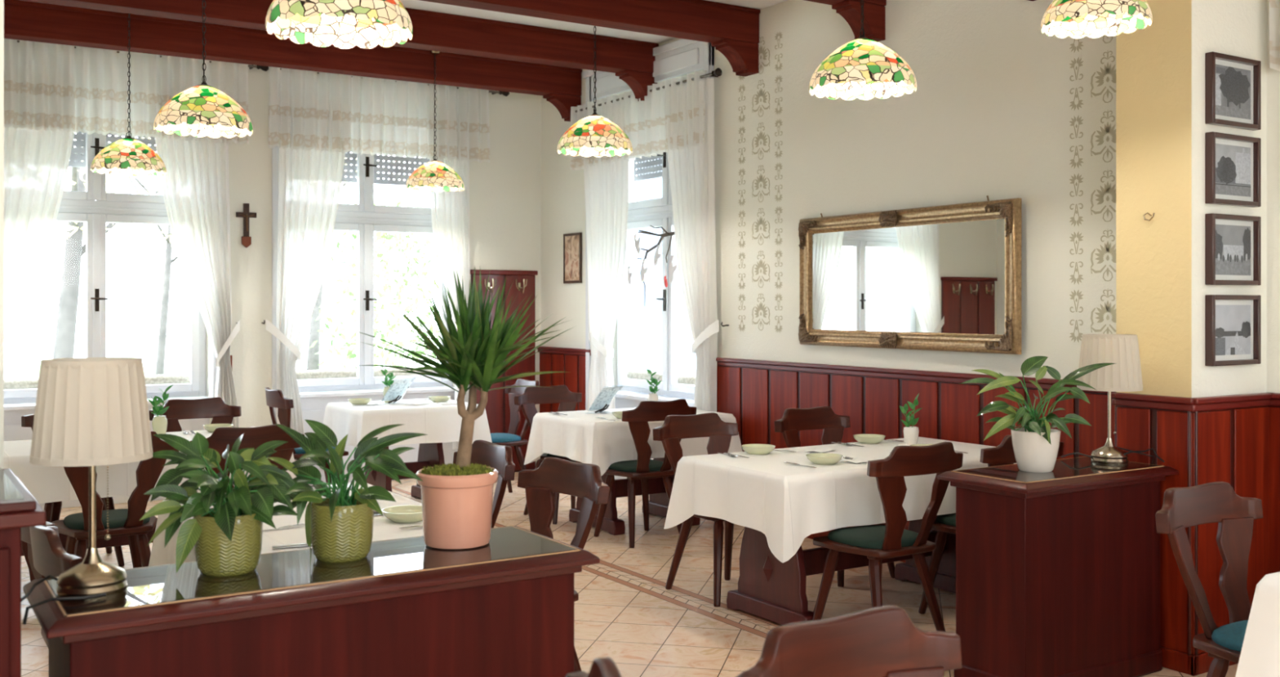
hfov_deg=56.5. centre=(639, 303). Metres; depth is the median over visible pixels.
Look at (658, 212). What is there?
window
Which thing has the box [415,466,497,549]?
pot
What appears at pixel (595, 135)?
pendant lamp
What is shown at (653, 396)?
potted plant
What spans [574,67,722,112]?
curtain rod
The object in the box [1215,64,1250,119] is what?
print
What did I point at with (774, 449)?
fork
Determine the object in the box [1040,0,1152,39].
pendant lamp
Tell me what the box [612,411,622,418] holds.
soup bowl
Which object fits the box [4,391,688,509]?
trim
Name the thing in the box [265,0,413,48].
pendant lamp
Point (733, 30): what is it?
ceiling beam
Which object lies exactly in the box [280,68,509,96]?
curtain rod
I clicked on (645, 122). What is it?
curtain valance
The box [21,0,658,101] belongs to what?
ceiling beam
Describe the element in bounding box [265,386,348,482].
dining chair
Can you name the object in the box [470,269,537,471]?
coat rack
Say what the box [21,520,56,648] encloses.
dining chair
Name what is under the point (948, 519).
cushion
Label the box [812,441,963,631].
dining chair
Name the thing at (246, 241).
plaque
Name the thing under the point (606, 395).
holder
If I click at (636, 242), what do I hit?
bird
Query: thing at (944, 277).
wall mirror
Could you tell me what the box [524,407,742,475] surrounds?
tablecloth
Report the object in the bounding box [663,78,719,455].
drape
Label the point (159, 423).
potted plant
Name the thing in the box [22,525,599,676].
base cabinet
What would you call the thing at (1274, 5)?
curtain valance
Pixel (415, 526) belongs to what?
fork
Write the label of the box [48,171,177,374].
tree
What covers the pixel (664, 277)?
bird
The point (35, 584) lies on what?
cable
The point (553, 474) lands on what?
dining chair
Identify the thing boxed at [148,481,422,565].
tablecloth
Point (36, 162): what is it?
drape
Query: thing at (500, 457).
dining chair
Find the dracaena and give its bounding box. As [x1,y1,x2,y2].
[354,265,569,549]
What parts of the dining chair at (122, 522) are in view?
leg, leg, seat, leg, leg, crest rail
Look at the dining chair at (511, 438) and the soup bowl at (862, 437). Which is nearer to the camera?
the soup bowl at (862, 437)
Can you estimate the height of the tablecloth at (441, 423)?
0.359 m
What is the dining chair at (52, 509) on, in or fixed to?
on the floor
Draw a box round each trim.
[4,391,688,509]
[213,146,278,424]
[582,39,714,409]
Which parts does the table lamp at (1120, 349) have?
stem, lamp shade, pull chain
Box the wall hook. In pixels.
[1143,212,1155,221]
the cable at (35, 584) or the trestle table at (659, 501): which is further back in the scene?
the trestle table at (659, 501)
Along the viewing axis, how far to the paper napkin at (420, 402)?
8.85 m
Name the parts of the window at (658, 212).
sill, handle, handle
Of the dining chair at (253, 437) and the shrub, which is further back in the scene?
the shrub
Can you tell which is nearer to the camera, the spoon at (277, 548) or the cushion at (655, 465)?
the spoon at (277, 548)
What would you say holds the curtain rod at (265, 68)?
attached to the wall at (504, 191)
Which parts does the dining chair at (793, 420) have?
crest rail, leg, leg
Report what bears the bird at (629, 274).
hanging from the branch
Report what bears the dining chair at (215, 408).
on the floor
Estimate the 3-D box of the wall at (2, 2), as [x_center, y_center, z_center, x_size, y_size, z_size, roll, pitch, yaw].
[-3.622,-0.250,5.221,0.967,3.500,6.420,0,0,-33]
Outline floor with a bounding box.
[21,471,1238,676]
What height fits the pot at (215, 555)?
0.146 m
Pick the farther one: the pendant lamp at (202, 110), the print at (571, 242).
the print at (571, 242)
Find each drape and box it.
[4,125,74,338]
[155,89,239,426]
[266,96,345,461]
[427,111,470,449]
[582,102,628,409]
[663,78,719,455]
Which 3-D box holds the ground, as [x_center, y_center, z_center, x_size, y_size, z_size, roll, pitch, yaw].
[-5.051,2.060,26.448,100.000,0.120,110.000,0,0,-33]
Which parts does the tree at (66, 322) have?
tree crown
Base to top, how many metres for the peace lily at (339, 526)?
0.365 m
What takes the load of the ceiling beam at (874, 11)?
attached to the ceiling
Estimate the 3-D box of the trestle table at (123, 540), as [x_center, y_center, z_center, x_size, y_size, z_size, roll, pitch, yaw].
[-2.847,1.127,6.453,1.640,0.745,0.760,0,0,-33]
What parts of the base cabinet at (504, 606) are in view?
glass plate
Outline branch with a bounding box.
[626,225,674,306]
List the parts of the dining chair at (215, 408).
crest rail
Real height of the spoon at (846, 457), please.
0.011 m
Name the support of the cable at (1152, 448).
on the base cabinet at (1058, 571)
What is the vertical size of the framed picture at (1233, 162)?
0.292 m
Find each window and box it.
[4,131,208,410]
[278,147,455,398]
[614,151,695,406]
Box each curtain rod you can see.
[17,40,268,71]
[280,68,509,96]
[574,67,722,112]
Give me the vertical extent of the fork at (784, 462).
0.008 m
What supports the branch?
hanging from the curtain valance at (645, 122)
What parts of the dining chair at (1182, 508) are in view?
crest rail, seat, leg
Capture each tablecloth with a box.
[4,430,296,503]
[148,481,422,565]
[322,398,492,447]
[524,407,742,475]
[663,436,1017,562]
[1235,571,1279,676]
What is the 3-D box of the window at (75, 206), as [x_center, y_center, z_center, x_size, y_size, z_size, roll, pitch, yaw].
[-4.095,-0.477,8.970,1.600,2.478,0.345,0,0,-33]
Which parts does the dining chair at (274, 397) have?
crest rail, seat, leg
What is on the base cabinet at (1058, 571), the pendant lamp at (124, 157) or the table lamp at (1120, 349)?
the table lamp at (1120, 349)
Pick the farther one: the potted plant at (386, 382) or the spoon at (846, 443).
the potted plant at (386, 382)
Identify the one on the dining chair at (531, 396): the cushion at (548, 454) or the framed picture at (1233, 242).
the cushion at (548, 454)
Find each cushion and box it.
[63,508,150,529]
[294,444,337,453]
[490,432,520,442]
[546,453,561,456]
[608,458,662,471]
[827,524,918,548]
[936,512,955,526]
[1211,619,1248,651]
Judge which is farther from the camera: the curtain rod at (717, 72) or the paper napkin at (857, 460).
the curtain rod at (717, 72)
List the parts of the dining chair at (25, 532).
crest rail, seat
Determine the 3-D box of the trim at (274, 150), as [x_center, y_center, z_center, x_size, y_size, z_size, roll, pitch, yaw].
[-3.096,-0.125,9.360,3.803,3.250,0.014,0,0,-33]
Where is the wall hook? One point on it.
(1153, 216)
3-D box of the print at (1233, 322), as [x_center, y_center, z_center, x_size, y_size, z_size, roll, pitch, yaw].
[2.476,0.108,4.976,0.268,0.208,0.002,0,0,-33]
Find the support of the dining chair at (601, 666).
on the floor
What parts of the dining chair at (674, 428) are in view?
leg, crest rail, seat, leg, leg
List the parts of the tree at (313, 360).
tree crown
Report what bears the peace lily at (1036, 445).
on the base cabinet at (1058, 571)
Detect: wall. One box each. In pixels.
[0,0,4,468]
[203,64,540,463]
[537,0,1279,573]
[1111,0,1271,675]
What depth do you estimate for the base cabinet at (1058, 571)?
4.61 m
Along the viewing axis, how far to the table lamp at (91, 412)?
2.65 m
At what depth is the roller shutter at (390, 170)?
10.36 m
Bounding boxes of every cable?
[21,574,106,624]
[1060,445,1164,463]
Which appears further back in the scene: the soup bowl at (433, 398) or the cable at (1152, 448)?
the soup bowl at (433, 398)
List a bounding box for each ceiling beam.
[4,0,582,121]
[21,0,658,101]
[418,0,760,76]
[804,0,886,41]
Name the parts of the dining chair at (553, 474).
crest rail, seat, leg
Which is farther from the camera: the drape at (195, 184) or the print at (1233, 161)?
the drape at (195, 184)
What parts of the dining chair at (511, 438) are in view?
leg, seat, leg, crest rail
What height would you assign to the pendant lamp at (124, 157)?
1.111 m
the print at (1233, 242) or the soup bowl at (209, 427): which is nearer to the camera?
the print at (1233, 242)
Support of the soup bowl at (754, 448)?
on the tablecloth at (788, 503)
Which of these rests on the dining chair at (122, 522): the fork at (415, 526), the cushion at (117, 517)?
the cushion at (117, 517)
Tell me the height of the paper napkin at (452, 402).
0.017 m
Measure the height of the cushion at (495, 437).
0.039 m
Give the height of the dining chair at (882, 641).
0.911 m
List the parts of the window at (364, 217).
handle, handle, sill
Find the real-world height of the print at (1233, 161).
0.208 m
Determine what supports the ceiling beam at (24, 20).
attached to the ceiling
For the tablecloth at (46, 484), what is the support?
on the trestle table at (123, 540)
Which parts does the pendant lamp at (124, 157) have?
lamp shade, chain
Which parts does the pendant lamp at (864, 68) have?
chain, lamp shade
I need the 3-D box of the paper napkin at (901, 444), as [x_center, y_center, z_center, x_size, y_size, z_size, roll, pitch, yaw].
[1.434,0.740,6.201,0.171,0.017,0.101,0,0,21]
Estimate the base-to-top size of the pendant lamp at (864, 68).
1.033 m
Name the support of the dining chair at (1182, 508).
on the floor
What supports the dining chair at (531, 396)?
on the floor
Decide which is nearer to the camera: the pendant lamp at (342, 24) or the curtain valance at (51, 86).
the pendant lamp at (342, 24)
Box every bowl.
[202,423,233,431]
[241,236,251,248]
[347,398,371,404]
[382,504,422,522]
[428,395,450,402]
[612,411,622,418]
[741,443,775,454]
[805,453,842,464]
[853,433,884,443]
[910,444,932,445]
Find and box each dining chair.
[21,413,124,566]
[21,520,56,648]
[29,524,83,577]
[51,431,178,568]
[149,396,240,431]
[190,423,304,489]
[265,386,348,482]
[453,439,515,528]
[490,378,539,492]
[513,385,582,524]
[517,457,609,671]
[564,656,621,676]
[593,398,696,547]
[652,412,738,606]
[736,604,962,676]
[773,405,894,586]
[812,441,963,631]
[918,434,1063,613]
[1155,481,1262,676]
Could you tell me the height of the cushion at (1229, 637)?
0.039 m
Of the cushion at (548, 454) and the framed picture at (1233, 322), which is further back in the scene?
the cushion at (548, 454)
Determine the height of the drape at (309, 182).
2.900 m
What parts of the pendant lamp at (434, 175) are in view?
lamp shade, chain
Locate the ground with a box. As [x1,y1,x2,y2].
[4,328,636,404]
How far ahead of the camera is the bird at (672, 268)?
8.81 m
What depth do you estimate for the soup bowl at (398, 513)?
4.07 m
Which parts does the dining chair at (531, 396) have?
leg, crest rail, seat, leg, leg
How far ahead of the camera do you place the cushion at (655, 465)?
7.48 m
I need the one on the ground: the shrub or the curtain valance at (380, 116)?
the shrub
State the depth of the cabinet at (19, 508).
2.31 m
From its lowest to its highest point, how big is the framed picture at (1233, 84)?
0.292 m
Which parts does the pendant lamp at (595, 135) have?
lamp shade, chain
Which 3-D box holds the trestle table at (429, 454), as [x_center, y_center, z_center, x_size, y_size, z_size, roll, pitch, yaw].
[-1.766,1.127,8.938,0.900,0.745,0.780,0,0,-33]
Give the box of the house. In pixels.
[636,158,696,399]
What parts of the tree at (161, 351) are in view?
tree crown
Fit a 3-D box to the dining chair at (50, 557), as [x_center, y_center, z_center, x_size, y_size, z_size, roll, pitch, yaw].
[-1.432,1.049,3.382,0.537,0.911,0.553,0,0,-33]
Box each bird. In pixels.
[626,265,632,285]
[634,232,640,253]
[640,258,648,282]
[653,244,661,265]
[663,275,667,287]
[668,253,677,283]
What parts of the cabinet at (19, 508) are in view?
glass plate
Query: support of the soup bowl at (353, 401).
on the tablecloth at (441, 423)
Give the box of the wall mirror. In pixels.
[798,195,1022,354]
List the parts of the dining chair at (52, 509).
crest rail, leg, leg, leg, leg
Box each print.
[564,235,578,280]
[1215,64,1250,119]
[1215,143,1250,196]
[1215,224,1250,275]
[1215,305,1250,355]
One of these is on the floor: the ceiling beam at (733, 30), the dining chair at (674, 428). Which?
the dining chair at (674, 428)
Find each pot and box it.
[193,507,262,576]
[311,496,373,562]
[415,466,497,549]
[1010,427,1061,472]
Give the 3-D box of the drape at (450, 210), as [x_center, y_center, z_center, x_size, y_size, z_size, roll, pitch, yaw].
[-1.643,-0.200,10.238,0.414,2.900,0.134,0,0,-33]
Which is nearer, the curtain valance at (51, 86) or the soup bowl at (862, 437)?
the soup bowl at (862, 437)
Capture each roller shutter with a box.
[68,131,156,167]
[341,151,429,185]
[633,153,662,181]
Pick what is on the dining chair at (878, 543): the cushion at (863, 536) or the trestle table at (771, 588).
the cushion at (863, 536)
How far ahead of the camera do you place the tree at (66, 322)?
15.37 m
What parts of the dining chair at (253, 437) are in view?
crest rail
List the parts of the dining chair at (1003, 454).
leg, seat, crest rail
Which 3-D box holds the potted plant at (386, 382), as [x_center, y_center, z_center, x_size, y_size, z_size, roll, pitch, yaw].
[-1.918,0.601,9.058,0.139,0.292,0.090,0,0,-33]
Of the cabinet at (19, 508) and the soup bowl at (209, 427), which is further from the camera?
the soup bowl at (209, 427)
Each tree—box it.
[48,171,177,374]
[51,133,173,358]
[306,157,422,369]
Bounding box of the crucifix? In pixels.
[235,203,256,248]
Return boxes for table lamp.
[29,356,152,596]
[1076,333,1142,464]
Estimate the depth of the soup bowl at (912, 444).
6.03 m
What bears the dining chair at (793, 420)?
on the floor
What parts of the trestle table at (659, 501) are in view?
trestle panel, trestle panel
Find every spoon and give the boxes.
[271,544,311,549]
[717,452,737,456]
[831,441,852,444]
[843,456,867,462]
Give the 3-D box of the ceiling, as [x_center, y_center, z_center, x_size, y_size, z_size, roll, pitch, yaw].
[-0.859,-2.050,3.522,8.750,0.100,13.260,0,0,-33]
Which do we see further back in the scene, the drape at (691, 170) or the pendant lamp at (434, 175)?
the pendant lamp at (434, 175)
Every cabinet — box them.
[0,466,45,676]
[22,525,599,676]
[937,456,1178,676]
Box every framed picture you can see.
[563,232,582,283]
[1204,51,1261,130]
[1204,131,1261,207]
[1204,213,1261,285]
[1204,294,1261,365]
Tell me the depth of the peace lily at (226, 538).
2.89 m
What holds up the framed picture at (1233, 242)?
attached to the wall at (1208, 424)
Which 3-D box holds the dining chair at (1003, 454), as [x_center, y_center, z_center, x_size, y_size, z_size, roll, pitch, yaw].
[1.667,1.049,5.669,0.553,0.911,0.537,0,0,-33]
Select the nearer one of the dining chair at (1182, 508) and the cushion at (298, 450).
the dining chair at (1182, 508)
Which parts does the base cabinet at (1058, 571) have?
glass plate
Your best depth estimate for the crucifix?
9.35 m
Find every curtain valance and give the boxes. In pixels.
[4,38,248,144]
[268,66,489,163]
[570,70,706,170]
[1269,0,1279,71]
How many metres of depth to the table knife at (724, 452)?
5.85 m
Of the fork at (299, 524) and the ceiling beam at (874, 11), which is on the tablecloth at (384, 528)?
the fork at (299, 524)
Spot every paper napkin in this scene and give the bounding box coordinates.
[405,401,430,404]
[437,401,457,404]
[804,446,835,452]
[839,456,877,462]
[897,443,910,445]
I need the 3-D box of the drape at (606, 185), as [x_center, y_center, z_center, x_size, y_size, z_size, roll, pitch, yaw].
[-0.271,-0.175,9.695,0.128,2.850,0.712,0,0,-33]
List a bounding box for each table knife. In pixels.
[271,542,306,546]
[724,452,749,457]
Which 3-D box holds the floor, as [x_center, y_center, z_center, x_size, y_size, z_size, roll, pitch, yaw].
[-0.859,1.550,3.522,8.750,0.100,13.260,0,0,-33]
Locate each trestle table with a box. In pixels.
[21,524,155,555]
[364,442,444,497]
[568,457,700,534]
[726,515,955,624]
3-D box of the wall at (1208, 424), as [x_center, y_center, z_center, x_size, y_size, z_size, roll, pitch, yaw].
[2.374,-0.250,5.107,0.594,3.500,0.395,0,0,-33]
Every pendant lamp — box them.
[90,13,166,176]
[153,0,253,137]
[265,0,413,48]
[405,50,464,191]
[556,26,632,157]
[808,0,916,100]
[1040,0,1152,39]
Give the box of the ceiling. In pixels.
[34,0,787,66]
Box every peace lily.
[139,431,298,576]
[267,419,426,564]
[960,355,1115,472]
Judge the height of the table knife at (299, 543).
0.002 m
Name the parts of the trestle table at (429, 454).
trestle panel, trestle panel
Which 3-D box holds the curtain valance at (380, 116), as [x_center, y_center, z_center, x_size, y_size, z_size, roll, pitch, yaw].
[-2.119,-1.556,9.857,1.885,0.659,0.103,0,0,-33]
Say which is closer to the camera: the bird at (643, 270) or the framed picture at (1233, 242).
the framed picture at (1233, 242)
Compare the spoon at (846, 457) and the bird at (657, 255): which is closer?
the spoon at (846, 457)
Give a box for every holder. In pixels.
[381,377,415,403]
[585,384,623,413]
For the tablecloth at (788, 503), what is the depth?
5.43 m
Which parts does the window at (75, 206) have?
handle, handle, sill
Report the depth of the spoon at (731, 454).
5.85 m
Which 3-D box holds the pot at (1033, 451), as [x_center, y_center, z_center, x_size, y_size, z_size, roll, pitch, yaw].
[1.569,0.579,4.720,0.188,0.160,0.188,0,0,-33]
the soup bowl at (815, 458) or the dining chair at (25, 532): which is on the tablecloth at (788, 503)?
the soup bowl at (815, 458)
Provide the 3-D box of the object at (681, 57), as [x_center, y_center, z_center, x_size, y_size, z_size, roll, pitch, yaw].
[0.029,-0.230,9.278,0.050,3.460,1.840,0,0,-33]
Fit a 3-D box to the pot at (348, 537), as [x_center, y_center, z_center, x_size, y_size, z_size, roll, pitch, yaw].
[-0.776,0.586,3.100,0.164,0.146,0.164,0,0,-33]
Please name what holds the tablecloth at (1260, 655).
on the trestle table
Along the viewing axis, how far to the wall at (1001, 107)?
6.92 m
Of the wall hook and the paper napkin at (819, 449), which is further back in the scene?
the paper napkin at (819, 449)
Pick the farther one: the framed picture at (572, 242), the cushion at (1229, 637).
the framed picture at (572, 242)
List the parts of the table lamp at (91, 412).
lamp shade, stem, pull chain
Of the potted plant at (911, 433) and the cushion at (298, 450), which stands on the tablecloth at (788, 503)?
the potted plant at (911, 433)
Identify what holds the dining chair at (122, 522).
on the floor
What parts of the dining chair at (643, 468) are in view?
leg, leg, seat, leg, crest rail, leg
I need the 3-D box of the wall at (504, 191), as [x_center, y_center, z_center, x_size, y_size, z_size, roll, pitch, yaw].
[-3.226,-0.250,9.523,6.270,3.500,0.400,0,0,-33]
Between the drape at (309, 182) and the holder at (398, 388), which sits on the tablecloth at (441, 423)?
the holder at (398, 388)
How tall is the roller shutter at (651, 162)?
0.676 m
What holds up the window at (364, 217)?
in the wall at (504, 191)
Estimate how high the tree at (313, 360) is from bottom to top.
6.955 m
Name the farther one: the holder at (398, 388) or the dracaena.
the holder at (398, 388)
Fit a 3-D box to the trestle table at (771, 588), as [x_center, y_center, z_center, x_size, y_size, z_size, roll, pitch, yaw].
[1.105,1.127,5.954,1.620,0.745,0.780,0,0,-33]
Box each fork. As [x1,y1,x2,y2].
[262,523,305,531]
[398,524,422,528]
[773,448,795,452]
[783,462,816,467]
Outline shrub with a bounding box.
[310,200,439,391]
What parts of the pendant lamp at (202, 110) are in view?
lamp shade, chain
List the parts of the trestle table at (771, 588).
trestle panel, trestle panel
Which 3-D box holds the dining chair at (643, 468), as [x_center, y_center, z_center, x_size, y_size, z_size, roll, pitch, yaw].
[0.017,1.049,7.581,0.553,0.911,0.537,0,0,-33]
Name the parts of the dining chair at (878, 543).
leg, seat, leg, leg, crest rail, leg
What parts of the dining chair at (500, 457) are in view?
crest rail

